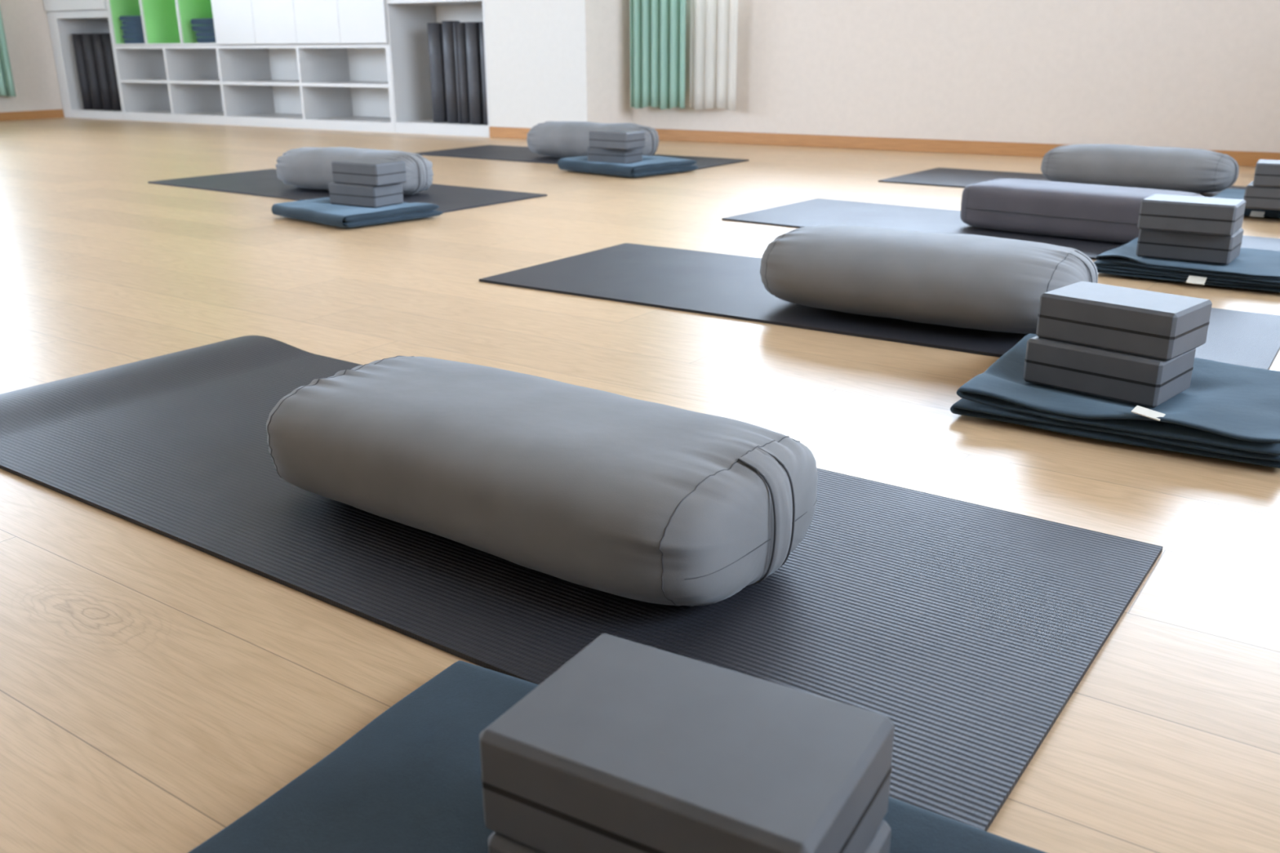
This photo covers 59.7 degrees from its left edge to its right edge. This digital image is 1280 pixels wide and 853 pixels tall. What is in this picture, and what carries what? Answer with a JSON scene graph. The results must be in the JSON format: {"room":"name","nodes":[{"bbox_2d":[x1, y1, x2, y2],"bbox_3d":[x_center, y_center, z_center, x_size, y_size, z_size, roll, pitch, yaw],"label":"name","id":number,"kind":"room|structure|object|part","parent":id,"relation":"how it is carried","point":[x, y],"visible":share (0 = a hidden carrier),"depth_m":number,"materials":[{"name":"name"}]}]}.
{"room":"exercise studio","nodes":[
{"label":"exercise studio","id":0,"kind":"room"},
{"bbox_2d":[0,0,62,111],"bbox_3d":[-6.680,-2.869,5.649,0.160,2.900,8.610,11,22,30],"label":"wall","id":1,"kind":"structure","parent":0,"point":[25,22],"depth_m":8.73,"materials":[{"name":"white paint"}]},
{"bbox_2d":[0,109,64,120],"bbox_3d":[-6.721,-1.449,5.880,0.012,0.064,7.828,11,22,30],"label":"baseboard","id":2,"kind":"structure","parent":1,"relation":"attached to","point":[49,113],"depth_m":8.81,"materials":[{"name":"orange wood"}]},
{"bbox_2d":[43,0,107,11],"bbox_3d":[-4.227,-3.925,8.540,0.783,1.397,0.478,11,22,30],"label":"upper cabinet","id":3,"kind":"object","parent":1,"relation":"attached to","point":[49,5],"visible":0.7,"depth_m":8.56,"materials":[{"name":"white laminate"}]},
{"bbox_3d":[-5.882,-4.420,6.215,0.122,0.024,4.100,11,22,30],"label":"rail","id":4,"kind":"object","parent":1,"relation":"attached to","visible":0},
{"bbox_2d":[0,8,16,96],"bbox_3d":[-4.909,-3.680,8.026,0.072,2.521,0.378,11,22,30],"label":"curtain","id":5,"kind":"object","parent":4,"relation":"hanging from","point":[6,82],"visible":1,"depth_m":8.46,"materials":[{"name":"green fabric"}]},
{"bbox_2d":[484,0,631,128],"bbox_3d":[-0.440,-3.150,6.378,0.835,2.900,0.500,11,22,30],"label":"wall pillar","id":6,"kind":"structure","parent":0,"point":[556,60],"depth_m":6.49,"materials":[{"name":"white paint"}]},
{"bbox_2d":[488,126,530,138],"bbox_3d":[-0.614,-1.747,6.659,0.720,0.064,0.012,11,22,30],"label":"baseboard","id":7,"kind":"structure","parent":6,"relation":"attached to","point":[495,131],"depth_m":6.76,"materials":[{"name":"orange wood"}]},
{"bbox_2d":[0,117,1279,852],"bbox_3d":[-2.001,-0.110,2.073,24.000,0.050,24.000,0,19,0],"label":"floor","id":8,"kind":"structure","parent":0,"point":[157,690],"depth_m":1.48,"materials":[{"name":"brown wood"}]},
{"bbox_2d":[46,9,165,119],"bbox_3d":[-4.217,-2.885,8.904,0.783,0.800,0.460,11,22,30],"label":"storage cabinet","id":9,"kind":"object","parent":8,"relation":"on","point":[62,24],"visible":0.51,"depth_m":8.87,"materials":[{"name":"white laminate"}]},
{"bbox_2d":[71,33,93,109],"bbox_3d":[-4.425,-2.830,8.896,0.112,0.575,0.108,-4,19,-11],"label":"yoga mat","id":10,"kind":"object","parent":9,"relation":"in","point":[77,37],"visible":0.76,"depth_m":8.85,"materials":[{"name":"black rubber"}]},
{"bbox_2d":[80,33,103,110],"bbox_3d":[-4.319,-2.810,8.838,0.112,0.575,0.116,-7,20,-18],"label":"yoga mat","id":11,"kind":"object","parent":9,"relation":"in","point":[87,42],"visible":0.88,"depth_m":8.79,"materials":[{"name":"black rubber"}]},
{"bbox_2d":[91,33,113,110],"bbox_3d":[-4.213,-2.791,8.780,0.116,0.575,0.112,2,19,8],"label":"yoga mat","id":12,"kind":"object","parent":9,"relation":"in","point":[97,39],"visible":0.8,"depth_m":8.73,"materials":[{"name":"black rubber"}]},
{"bbox_2d":[102,33,121,111],"bbox_3d":[-4.106,-2.770,8.717,0.112,0.575,0.108,2,19,8],"label":"yoga mat","id":13,"kind":"object","parent":9,"relation":"in","point":[106,37],"visible":0.61,"depth_m":8.67,"materials":[{"name":"black rubber"}]},
{"bbox_2d":[113,44,395,133],"bbox_3d":[-2.676,-2.465,8.046,2.829,0.545,0.460,11,22,30],"label":"cubby shelf","id":14,"kind":"object","parent":8,"relation":"on","point":[326,86],"visible":0.86,"depth_m":8.09,"materials":[{"name":"white laminate"}]},
{"bbox_2d":[106,0,218,45],"bbox_3d":[-3.373,-3.642,8.093,1.204,1.652,0.460,11,22,30],"label":"open shelf","id":15,"kind":"object","parent":14,"relation":"on","point":[164,22],"visible":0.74,"depth_m":8.30,"materials":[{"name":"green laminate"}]},
{"bbox_2d":[124,39,145,43],"bbox_3d":[-3.712,-2.950,8.539,0.265,0.032,0.364,11,22,30],"label":"folded blanket","id":16,"kind":"object","parent":15,"relation":"in","point":[126,41],"visible":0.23,"depth_m":8.41,"materials":[{"name":"fabric"}]},
{"bbox_2d":[122,34,144,39],"bbox_3d":[-3.713,-2.978,8.519,0.269,0.032,0.367,11,22,30],"label":"folded blanket","id":17,"kind":"object","parent":16,"relation":"on","point":[125,36],"visible":0.3,"depth_m":8.38,"materials":[{"name":"fabric"}]},
{"bbox_2d":[122,29,143,34],"bbox_3d":[-3.715,-3.013,8.520,0.264,0.032,0.369,11,22,30],"label":"folded blanket","id":18,"kind":"object","parent":17,"relation":"on","point":[135,31],"visible":0.22,"depth_m":8.37,"materials":[{"name":"fabric"}]},
{"bbox_2d":[120,25,142,29],"bbox_3d":[-3.718,-3.041,8.501,0.264,0.032,0.366,11,22,30],"label":"folded blanket","id":19,"kind":"object","parent":18,"relation":"on","point":[123,27],"visible":0.27,"depth_m":8.36,"materials":[{"name":"fabric"}]},
{"bbox_2d":[121,20,142,25],"bbox_3d":[-3.712,-3.074,8.495,0.270,0.032,0.369,11,22,30],"label":"folded blanket","id":20,"kind":"object","parent":19,"relation":"on","point":[124,22],"visible":0.29,"depth_m":8.36,"materials":[{"name":"fabric"}]},
{"bbox_2d":[119,15,142,20],"bbox_3d":[-3.720,-3.104,8.480,0.262,0.032,0.367,11,22,30],"label":"folded blanket","id":21,"kind":"object","parent":20,"relation":"on","point":[125,17],"visible":0.31,"depth_m":8.33,"materials":[{"name":"fabric"}]},
{"bbox_2d":[196,36,216,42],"bbox_3d":[-2.995,-2.813,8.115,0.252,0.039,0.364,11,22,30],"label":"folded blanket","id":22,"kind":"object","parent":15,"relation":"in","point":[208,39],"visible":0.27,"depth_m":7.99,"materials":[{"name":"fabric"}]},
{"bbox_2d":[195,31,215,36],"bbox_3d":[-3.004,-2.855,8.117,0.257,0.035,0.368,11,22,30],"label":"folded blanket","id":23,"kind":"object","parent":22,"relation":"on","point":[198,33],"visible":0.27,"depth_m":7.99,"materials":[{"name":"fabric"}]},
{"bbox_2d":[191,25,214,31],"bbox_3d":[-3.030,-2.894,8.107,0.256,0.040,0.366,11,22,30],"label":"folded blanket","id":24,"kind":"object","parent":23,"relation":"on","point":[195,28],"visible":0.25,"depth_m":7.99,"materials":[{"name":"fabric"}]},
{"bbox_2d":[190,17,213,25],"bbox_3d":[-3.032,-2.938,8.095,0.261,0.043,0.370,11,22,30],"label":"folded blanket","id":25,"kind":"object","parent":24,"relation":"on","point":[206,21],"visible":0.3,"depth_m":7.97,"materials":[{"name":"fabric"}]},
{"bbox_3d":[-2.682,-2.481,8.037,2.777,0.022,0.447,11,22,30],"label":"shelf","id":26,"kind":"part","parent":14,"relation":"part of","materials":[{"name":"white laminate"}]},
{"bbox_2d":[211,0,389,44],"bbox_3d":[-2.172,-3.405,7.382,1.622,1.652,0.478,11,22,30],"label":"tall cabinet","id":27,"kind":"object","parent":14,"relation":"on","point":[237,22],"visible":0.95,"depth_m":7.39,"materials":[{"name":"white laminate"}]},
{"bbox_3d":[-2.811,-3.441,7.499,0.404,1.645,0.017,11,22,30],"label":"door","id":28,"kind":"part","parent":27,"relation":"part of","materials":[{"name":"white laminate"}]},
{"bbox_3d":[-2.465,-3.374,7.297,0.404,1.645,0.017,11,22,30],"label":"door","id":29,"kind":"part","parent":27,"relation":"part of","materials":[{"name":"white laminate"}]},
{"bbox_3d":[-2.120,-3.306,7.096,0.404,1.645,0.017,11,22,30],"label":"door","id":30,"kind":"part","parent":27,"relation":"part of","materials":[{"name":"white laminate"}]},
{"bbox_3d":[-1.775,-3.239,6.894,0.404,1.645,0.017,11,22,30],"label":"door","id":31,"kind":"part","parent":27,"relation":"part of","materials":[{"name":"white laminate"}]},
{"bbox_3d":[-2.562,-2.547,8.221,2.777,0.461,0.012,11,22,30],"label":"panel","id":32,"kind":"part","parent":14,"relation":"part of","materials":[{"name":"white wood"}]},
{"bbox_2d":[147,168,546,213],"bbox_3d":[-1.193,-0.938,4.393,1.651,0.006,0.610,13,23,34],"label":"yoga mat","id":33,"kind":"object","parent":8,"relation":"on","point":[264,183],"visible":0.56,"depth_m":4.28,"materials":[{"name":"grey rubber"}]},
{"bbox_2d":[275,146,433,195],"bbox_3d":[-1.094,-0.982,4.262,0.695,0.160,0.286,11,22,30],"label":"bolster","id":34,"kind":"object","parent":33,"relation":"on","point":[305,167],"visible":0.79,"depth_m":4.18,"materials":[{"name":"grey fabric"}]},
{"bbox_3d":[-1.367,-1.031,4.427,0.045,0.142,0.230,11,22,30],"label":"panel","id":35,"kind":"part","parent":34,"relation":"part of","materials":[{"name":"grey fabric"}]},
{"bbox_3d":[-0.827,-0.926,4.106,0.045,0.145,0.240,11,22,30],"label":"panel","id":36,"kind":"part","parent":34,"relation":"part of","materials":[{"name":"grey fabric"}]},
{"bbox_3d":[-0.817,-0.930,4.113,0.054,0.136,0.038,11,22,30],"label":"handle","id":37,"kind":"part","parent":34,"relation":"part of","materials":[{"name":"grey fabric"}]},
{"bbox_2d":[271,197,443,227],"bbox_3d":[-0.927,-0.711,3.651,0.433,0.040,0.379,17,25,40],"label":"folded blanket","id":38,"kind":"object","parent":33,"relation":"on","point":[321,211],"visible":0.83,"depth_m":3.54,"materials":[{"name":"blue fabric"}]},
{"bbox_2d":[328,182,403,208],"bbox_3d":[-0.909,-0.775,3.702,0.207,0.070,0.139,11,22,29],"label":"block","id":39,"kind":"object","parent":38,"relation":"on","point":[356,195],"visible":0.86,"depth_m":3.65,"materials":[{"name":"grey plastic"}]},
{"bbox_2d":[331,158,406,186],"bbox_3d":[-0.891,-0.838,3.670,0.207,0.070,0.139,12,22,31],"label":"block","id":40,"kind":"object","parent":39,"relation":"on","point":[360,171],"visible":1,"depth_m":3.62,"materials":[{"name":"grey plastic"}]},
{"bbox_2d":[386,0,489,137],"bbox_3d":[-1.136,-2.291,7.103,0.783,0.810,0.460,11,22,30],"label":"storage cabinet","id":41,"kind":"object","parent":8,"relation":"on","point":[407,20],"visible":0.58,"depth_m":7.20,"materials":[{"name":"white laminate"}]},
{"bbox_2d":[426,22,447,122],"bbox_3d":[-1.276,-2.250,7.097,0.116,0.600,0.112,-4,19,-11],"label":"yoga mat","id":42,"kind":"object","parent":41,"relation":"in","point":[436,56],"visible":0.81,"depth_m":7.05,"materials":[{"name":"grey rubber"}]},
{"bbox_2d":[441,20,459,123],"bbox_3d":[-1.175,-2.232,7.029,0.112,0.610,0.116,-7,20,-18],"label":"yoga mat","id":43,"kind":"object","parent":41,"relation":"in","point":[446,25],"visible":0.73,"depth_m":6.98,"materials":[{"name":"grey rubber"}]},
{"bbox_3d":[-1.018,-2.373,7.277,0.759,0.717,0.012,11,22,30],"label":"panel","id":44,"kind":"part","parent":41,"relation":"part of","materials":[{"name":"white wood"}]},
{"bbox_2d":[453,22,470,124],"bbox_3d":[-1.097,-2.199,6.947,0.097,0.600,0.101,15,24,38],"label":"yoga mat","id":45,"kind":"object","parent":41,"relation":"in","point":[459,28],"visible":0.78,"depth_m":6.91,"materials":[{"name":"grey rubber"}]},
{"bbox_2d":[465,22,484,124],"bbox_3d":[-1.011,-2.176,6.878,0.103,0.600,0.106,-10,21,-26],"label":"yoga mat","id":46,"kind":"object","parent":41,"relation":"in","point":[472,34],"visible":0.93,"depth_m":6.83,"materials":[{"name":"grey rubber"}]},
{"bbox_2d":[479,21,488,124],"bbox_3d":[-0.931,-2.158,6.825,0.083,0.600,0.081,13,23,35],"label":"yoga mat","id":47,"kind":"object","parent":41,"relation":"in","point":[481,23],"visible":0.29,"depth_m":6.79,"materials":[{"name":"grey rubber"}]},
{"bbox_2d":[0,335,1162,831],"bbox_3d":[-0.273,0.059,1.448,1.651,0.018,0.610,13,23,33],"label":"yoga mat","id":48,"kind":"object","parent":8,"relation":"on","point":[971,628],"visible":0.59,"depth_m":1.16,"materials":[{"name":"grey rubber"}]},
{"bbox_2d":[266,355,817,606],"bbox_3d":[-0.126,0.042,1.280,0.657,0.144,0.306,13,23,34],"label":"bolster","id":49,"kind":"object","parent":48,"relation":"on","point":[608,492],"visible":1,"depth_m":1.14,"materials":[{"name":"grey fabric"}]},
{"bbox_3d":[-0.375,-0.014,1.452,0.040,0.140,0.284,13,23,34],"label":"panel","id":50,"kind":"part","parent":49,"relation":"part of","materials":[{"name":"grey fabric"}]},
{"bbox_3d":[0.116,0.099,1.114,0.040,0.140,0.282,13,23,34],"label":"panel","id":51,"kind":"part","parent":49,"relation":"part of","materials":[{"name":"grey fabric"}]},
{"bbox_3d":[0.127,0.096,1.121,0.049,0.138,0.038,13,23,34],"label":"handle","id":52,"kind":"part","parent":49,"relation":"part of","materials":[{"name":"grey fabric"}]},
{"bbox_2d":[413,144,748,172],"bbox_3d":[-0.329,-1.351,5.587,1.651,0.006,0.610,12,22,32],"label":"yoga mat","id":53,"kind":"object","parent":8,"relation":"on","point":[504,153],"visible":0.49,"depth_m":5.63,"materials":[{"name":"grey rubber"}]},
{"bbox_2d":[526,120,659,158],"bbox_3d":[-0.231,-1.392,5.428,0.682,0.174,0.277,10,21,27],"label":"bolster","id":54,"kind":"object","parent":53,"relation":"on","point":[560,140],"visible":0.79,"depth_m":5.35,"materials":[{"name":"grey fabric"}]},
{"bbox_3d":[-0.512,-1.443,5.571,0.044,0.152,0.228,10,21,27],"label":"panel","id":55,"kind":"part","parent":54,"relation":"part of","materials":[{"name":"grey fabric"}]},
{"bbox_3d":[0.043,-1.347,5.290,0.044,0.148,0.231,10,21,27],"label":"panel","id":56,"kind":"part","parent":54,"relation":"part of","materials":[{"name":"grey fabric"}]},
{"bbox_3d":[0.052,-1.348,5.298,0.054,0.143,0.038,10,21,27],"label":"handle","id":57,"kind":"part","parent":54,"relation":"part of","materials":[{"name":"grey fabric"}]},
{"bbox_2d":[557,155,698,177],"bbox_3d":[-0.051,-1.164,4.946,0.474,0.049,0.429,17,25,41],"label":"folded blanket","id":58,"kind":"object","parent":53,"relation":"on","point":[650,165],"visible":0.91,"depth_m":4.81,"materials":[{"name":"blue fabric"}]},
{"bbox_2d":[587,145,642,164],"bbox_3d":[-0.111,-1.207,4.934,0.207,0.070,0.139,12,22,31],"label":"block","id":59,"kind":"object","parent":58,"relation":"on","point":[594,154],"visible":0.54,"depth_m":4.88,"materials":[{"name":"grey plastic"}]},
{"bbox_2d":[588,128,644,150],"bbox_3d":[-0.099,-1.239,4.812,0.207,0.070,0.139,13,23,34],"label":"block","id":60,"kind":"object","parent":59,"relation":"on","point":[625,140],"visible":1,"depth_m":4.76,"materials":[{"name":"grey plastic"}]},
{"bbox_2d":[188,660,1047,852],"bbox_3d":[0.015,0.313,0.676,0.631,0.023,0.396,11,22,29],"label":"folded blanket","id":61,"kind":"object","parent":8,"relation":"on","point":[409,780],"visible":0.59,"depth_m":0.80,"materials":[{"name":"blue fabric"}]},
{"bbox_2d":[488,819,891,852],"bbox_3d":[0.030,0.273,0.679,0.207,0.070,0.139,11,22,29],"label":"block","id":62,"kind":"object","parent":61,"relation":"on","point":[880,842],"visible":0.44,"depth_m":0.66,"materials":[{"name":"grey plastic"}]},
{"bbox_2d":[479,633,893,852],"bbox_3d":[0.028,0.205,0.660,0.207,0.070,0.139,10,22,29],"label":"block","id":63,"kind":"object","parent":62,"relation":"on","point":[628,746],"visible":1,"depth_m":0.63,"materials":[{"name":"grey plastic"}]},
{"bbox_2d":[479,243,1279,369],"bbox_3d":[0.470,-0.283,2.455,1.651,0.006,0.610,12,23,32],"label":"yoga mat","id":64,"kind":"object","parent":8,"relation":"on","point":[697,282],"visible":0.48,"depth_m":2.43,"materials":[{"name":"grey rubber"}]},
{"bbox_2d":[760,224,1097,333],"bbox_3d":[0.571,-0.303,2.243,0.655,0.168,0.332,12,22,32],"label":"bolster","id":65,"kind":"object","parent":64,"relation":"on","point":[956,280],"visible":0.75,"depth_m":2.12,"materials":[{"name":"grey fabric"}]},
{"bbox_3d":[0.318,-0.356,2.406,0.043,0.146,0.281,12,22,32],"label":"panel","id":66,"kind":"part","parent":65,"relation":"part of","materials":[{"name":"grey fabric"}]},
{"bbox_3d":[0.817,-0.251,2.085,0.043,0.146,0.285,12,22,32],"label":"panel","id":67,"kind":"part","parent":65,"relation":"part of","materials":[{"name":"grey fabric"}]},
{"bbox_3d":[0.828,-0.252,2.093,0.052,0.147,0.038,12,22,32],"label":"handle","id":68,"kind":"part","parent":65,"relation":"part of","materials":[{"name":"grey fabric"}]},
{"bbox_2d":[721,198,1279,259],"bbox_3d":[1.099,-0.580,3.312,1.651,0.006,0.610,14,24,36],"label":"yoga mat","id":69,"kind":"object","parent":8,"relation":"on","point":[816,211],"visible":0.4,"depth_m":3.51,"materials":[{"name":"grey rubber"}]},
{"bbox_2d":[960,178,1204,243],"bbox_3d":[1.270,-0.625,3.225,0.662,0.135,0.265,16,25,39],"label":"bolster","id":70,"kind":"object","parent":69,"relation":"on","point":[1098,212],"visible":0.67,"depth_m":3.15,"materials":[{"name":"grey fabric"}]},
{"bbox_3d":[1.039,-0.692,3.422,0.041,0.126,0.246,16,25,39],"label":"panel","id":71,"kind":"part","parent":70,"relation":"part of","materials":[{"name":"grey fabric"}]},
{"bbox_2d":[1093,237,1279,292],"bbox_3d":[1.365,-0.399,2.693,0.440,0.048,0.403,14,23,36],"label":"folded blanket","id":72,"kind":"object","parent":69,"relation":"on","point":[1253,268],"visible":0.73,"depth_m":2.60,"materials":[{"name":"blue fabric"}]},
{"bbox_2d":[1136,227,1243,265],"bbox_3d":[1.326,-0.445,2.691,0.207,0.070,0.139,13,23,34],"label":"block","id":73,"kind":"object","parent":72,"relation":"on","point":[1176,246],"visible":0.8,"depth_m":2.64,"materials":[{"name":"grey plastic"}]},
{"bbox_2d":[1137,193,1245,236],"bbox_3d":[1.309,-0.504,2.649,0.207,0.070,0.139,13,23,33],"label":"block","id":74,"kind":"object","parent":73,"relation":"on","point":[1220,216],"visible":1,"depth_m":2.60,"materials":[{"name":"grey plastic"}]},
{"bbox_2d":[878,167,1245,197],"bbox_3d":[1.812,-0.921,4.297,1.651,0.006,0.610,14,23,35],"label":"yoga mat","id":75,"kind":"object","parent":8,"relation":"on","point":[939,176],"visible":0.27,"depth_m":4.61,"materials":[{"name":"grey rubber"}]},
{"bbox_2d":[1040,143,1239,193],"bbox_3d":[1.859,-0.969,4.176,0.690,0.163,0.282,14,23,35],"label":"bolster","id":76,"kind":"object","parent":75,"relation":"on","point":[1197,171],"visible":0.94,"depth_m":4.05,"materials":[{"name":"grey fabric"}]},
{"bbox_3d":[1.605,-1.030,4.362,0.045,0.131,0.216,14,23,35],"label":"panel","id":77,"kind":"part","parent":76,"relation":"part of","materials":[{"name":"grey fabric"}]},
{"bbox_3d":[2.106,-0.907,3.994,0.045,0.133,0.208,14,23,35],"label":"panel","id":78,"kind":"part","parent":76,"relation":"part of","materials":[{"name":"grey fabric"}]},
{"bbox_3d":[2.117,-0.909,4.001,0.054,0.128,0.038,14,23,35],"label":"handle","id":79,"kind":"part","parent":76,"relation":"part of","materials":[{"name":"grey fabric"}]},
{"bbox_2d":[1211,188,1279,217],"bbox_3d":[2.114,-0.731,3.667,0.430,0.038,0.450,13,23,34],"label":"folded blanket","id":80,"kind":"object","parent":75,"relation":"on","point":[1235,193],"visible":0.21,"depth_m":3.57,"materials":[{"name":"blue fabric"}]},
{"bbox_2d":[1244,181,1279,210],"bbox_3d":[2.006,-0.718,3.478,0.207,0.070,0.139,12,22,31],"label":"block","id":81,"kind":"object","parent":80,"relation":"on","point":[1255,197],"visible":0.77,"depth_m":3.45,"materials":[{"name":"grey plastic"}]},
{"bbox_2d":[1253,159,1279,186],"bbox_3d":[2.016,-0.780,3.443,0.207,0.070,0.139,10,22,28],"label":"block","id":82,"kind":"object","parent":81,"relation":"on","point":[1267,172],"visible":1,"depth_m":3.42,"materials":[{"name":"grey plastic"}]},
{"bbox_2d":[950,333,1279,468],"bbox_3d":[0.756,-0.057,1.701,0.454,0.052,0.410,12,22,31],"label":"folded blanket","id":83,"kind":"object","parent":8,"relation":"on","point":[1228,411],"visible":0.65,"depth_m":1.60,"materials":[{"name":"blue fabric"}]},
{"bbox_2d":[1022,335,1195,408],"bbox_3d":[0.719,-0.096,1.713,0.207,0.070,0.139,17,26,42],"label":"block","id":84,"kind":"object","parent":83,"relation":"on","point":[1140,380],"visible":0.84,"depth_m":1.66,"materials":[{"name":"grey plastic"}]},
{"bbox_2d":[1035,280,1212,360],"bbox_3d":[0.732,-0.164,1.694,0.139,0.070,0.207,-18,25,-41],"label":"block","id":85,"kind":"object","parent":84,"relation":"on","point":[1165,326],"visible":1,"depth_m":1.65,"materials":[{"name":"grey plastic"}]},
{"bbox_2d":[631,0,1279,152],"bbox_3d":[2.413,-2.647,4.865,5.725,2.900,0.161,11,22,30],"label":"wall","id":86,"kind":"structure","parent":0,"point":[1202,74],"depth_m":5.47,"materials":[{"name":"beige paint"}]},
{"bbox_2d":[655,128,1279,166],"bbox_3d":[2.315,-1.294,5.290,5.545,0.064,0.012,11,22,30],"label":"baseboard","id":87,"kind":"structure","parent":86,"relation":"attached to","point":[1248,158],"depth_m":5.88,"materials":[{"name":"orange wood"}]},
{"bbox_3d":[1.991,-3.888,4.543,4.815,0.024,0.112,11,22,30],"label":"rail","id":88,"kind":"object","parent":86,"relation":"attached to","visible":0},
{"bbox_2d":[629,0,685,109],"bbox_3d":[0.096,-3.017,6.006,0.371,2.516,0.061,11,22,30],"label":"curtain","id":89,"kind":"object","parent":88,"relation":"hanging from","point":[657,27],"visible":1,"depth_m":6.30,"materials":[{"name":"green fabric"}]},
{"bbox_2d":[689,0,737,111],"bbox_3d":[0.400,-2.960,5.864,0.299,2.496,0.035,11,22,30],"label":"sheer curtain","id":90,"kind":"object","parent":88,"relation":"hanging from","point":[713,23],"visible":1,"depth_m":6.17,"materials":[{"name":"white fabric"}]}
]}

